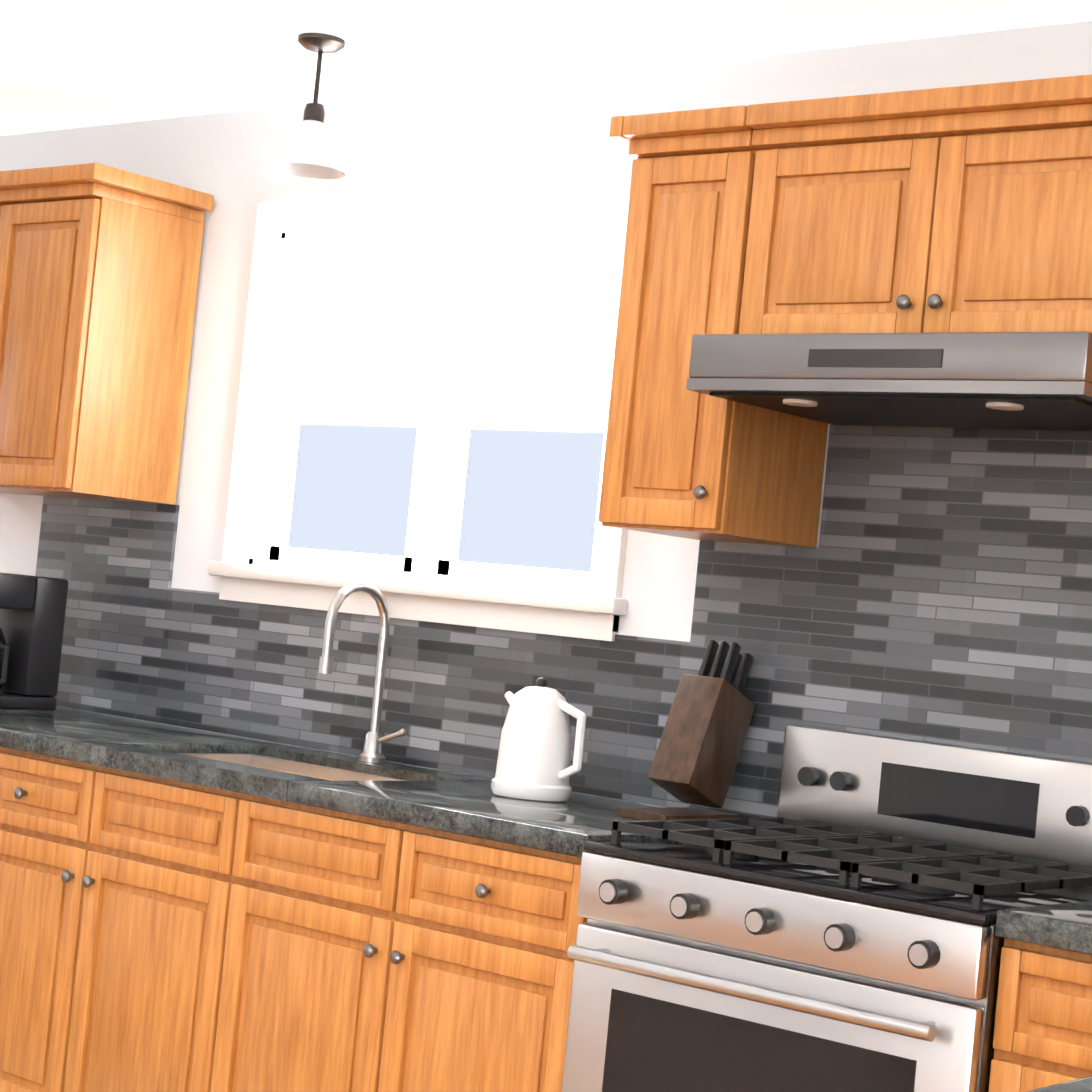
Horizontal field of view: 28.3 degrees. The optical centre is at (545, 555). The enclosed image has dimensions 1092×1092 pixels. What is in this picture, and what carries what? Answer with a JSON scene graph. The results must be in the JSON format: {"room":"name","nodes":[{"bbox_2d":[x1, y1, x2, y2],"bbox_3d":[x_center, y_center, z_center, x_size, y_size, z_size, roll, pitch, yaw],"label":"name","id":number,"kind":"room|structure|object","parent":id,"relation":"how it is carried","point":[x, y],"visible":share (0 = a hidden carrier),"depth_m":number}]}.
{"room":"kitchen","nodes":[
{"label":"kitchen","id":0,"kind":"room"},
{"bbox_2d":[0,21,1091,817],"bbox_3d":[0.004,0.188,4.651,12.840,2.440,0.130,4,-2,40],"label":"wall","id":1,"kind":"structure","parent":0,"point":[934,585],"depth_m":4.48},
{"bbox_2d":[0,174,212,504],"bbox_3d":[-1.269,-0.525,5.465,0.740,0.730,0.335,4,-2,40],"label":"upper cabinet","id":2,"kind":"object","parent":1,"relation":"attached to","point":[99,276],"depth_m":5.22},
{"bbox_2d":[208,179,630,641],"bbox_3d":[-0.245,-0.333,4.883,1.240,0.960,0.170,4,-2,40],"label":"window","id":3,"kind":"structure","parent":1,"relation":"attached to","point":[429,577],"depth_m":4.89},
{"bbox_2d":[273,223,623,432],"bbox_3d":[-0.238,-0.508,4.875,1.020,0.440,0.030,4,-2,40],"label":"window blinds","id":4,"kind":"object","parent":3,"relation":"attached to","point":[516,321],"visible":0.88,"depth_m":4.83},
{"bbox_2d":[598,122,827,547],"bbox_3d":[0.342,-0.400,4.126,0.278,0.730,0.335,4,-2,40],"label":"upper cabinet","id":5,"kind":"object","parent":1,"relation":"attached to","point":[679,461],"depth_m":4.01},
{"bbox_2d":[686,331,1091,430],"bbox_3d":[0.687,-0.293,3.736,0.752,0.110,0.480,4,-2,40],"label":"range hood","id":6,"kind":"object","parent":1,"relation":"attached to","point":[1019,380],"visible":1,"depth_m":3.58},
{"bbox_2d":[736,94,1091,333],"bbox_3d":[0.758,-0.538,3.798,0.760,0.390,0.335,4,-2,40],"label":"upper cabinet","id":7,"kind":"object","parent":1,"relation":"attached to","point":[956,208],"depth_m":3.68},
{"bbox_2d":[0,0,1091,135],"bbox_3d":[-2.285,-1.378,1.752,12.840,0.100,7.740,4,-2,40],"label":"ceiling","id":8,"kind":"structure","parent":0,"point":[67,64],"depth_m":4.52},
{"bbox_2d":[271,33,344,178],"bbox_3d":[-0.485,-0.947,4.553,0.156,0.279,0.156,4,-2,40],"label":"light","id":9,"kind":"object","parent":8,"relation":"hanging from","point":[309,147],"visible":1,"depth_m":4.52},
{"bbox_3d":[-2.530,1.149,1.693,12.840,0.100,7.740,4,-2,40],"label":"floor","id":10,"kind":"structure","parent":0,"visible":0},
{"bbox_2d":[0,747,359,1091],"bbox_3d":[-0.774,0.901,4.734,0.941,0.875,0.605,4,-2,40],"label":"base cabinet","id":11,"kind":"object","parent":10,"relation":"on","point":[190,911],"depth_m":4.45},
{"bbox_2d":[228,799,586,1091],"bbox_3d":[-0.134,0.950,4.202,0.942,0.875,0.605,4,-2,40],"label":"base cabinet","id":12,"kind":"object","parent":10,"relation":"on","point":[375,956],"depth_m":3.95},
{"bbox_2d":[0,707,663,858],"bbox_3d":[-0.664,0.445,4.681,2.427,0.040,0.621,4,-2,40],"label":"countertop","id":13,"kind":"structure","parent":12,"relation":"on","point":[449,803],"depth_m":4.31},
{"bbox_2d":[0,572,67,710],"bbox_3d":[-1.352,0.207,5.355,0.222,0.330,0.260,4,-2,40],"label":"coffee maker","id":14,"kind":"object","parent":13,"relation":"on","point":[32,613],"visible":1,"depth_m":5.34},
{"bbox_2d":[318,581,406,762],"bbox_3d":[-0.390,0.253,4.698,0.124,0.395,0.215,4,-2,40],"label":"faucet","id":15,"kind":"object","parent":13,"relation":"on","point":[372,752],"visible":1,"depth_m":4.75},
{"bbox_2d":[491,677,586,800],"bbox_3d":[-0.008,0.359,4.285,0.209,0.237,0.160,4,-2,40],"label":"kettle","id":16,"kind":"object","parent":13,"relation":"on","point":[534,757],"visible":1,"depth_m":4.24},
{"bbox_2d":[619,640,754,820],"bbox_3d":[0.281,0.330,4.136,0.110,0.344,0.272,4,-2,40],"label":"knife block","id":17,"kind":"object","parent":13,"relation":"on","point":[700,745],"visible":1,"depth_m":4.12},
{"bbox_2d":[562,725,1091,1091],"bbox_3d":[0.499,0.875,3.618,0.754,1.120,0.702,4,-2,40],"label":"stove","id":18,"kind":"object","parent":10,"relation":"on","point":[831,927],"visible":0.98,"depth_m":3.48},
{"bbox_2d":[989,943,1091,1091],"bbox_3d":[1.067,1.043,3.204,0.655,0.875,0.605,4,-2,40],"label":"base cabinet","id":19,"kind":"object","parent":10,"relation":"on","point":[1042,1038],"depth_m":3.14},
{"bbox_2d":[995,901,1091,958],"bbox_3d":[1.107,0.582,3.209,0.655,0.040,0.621,4,-2,40],"label":"countertop","id":20,"kind":"structure","parent":19,"relation":"on","point":[1063,926],"depth_m":3.15},
{"bbox_2d":[1026,1076,1091,1091],"bbox_3d":[1.098,0.992,2.053,0.850,0.930,2.346,4,-2,40],"label":"kitchen island","id":21,"kind":"object","parent":10,"relation":"on","point":[1084,1084],"depth_m":1.86}
]}

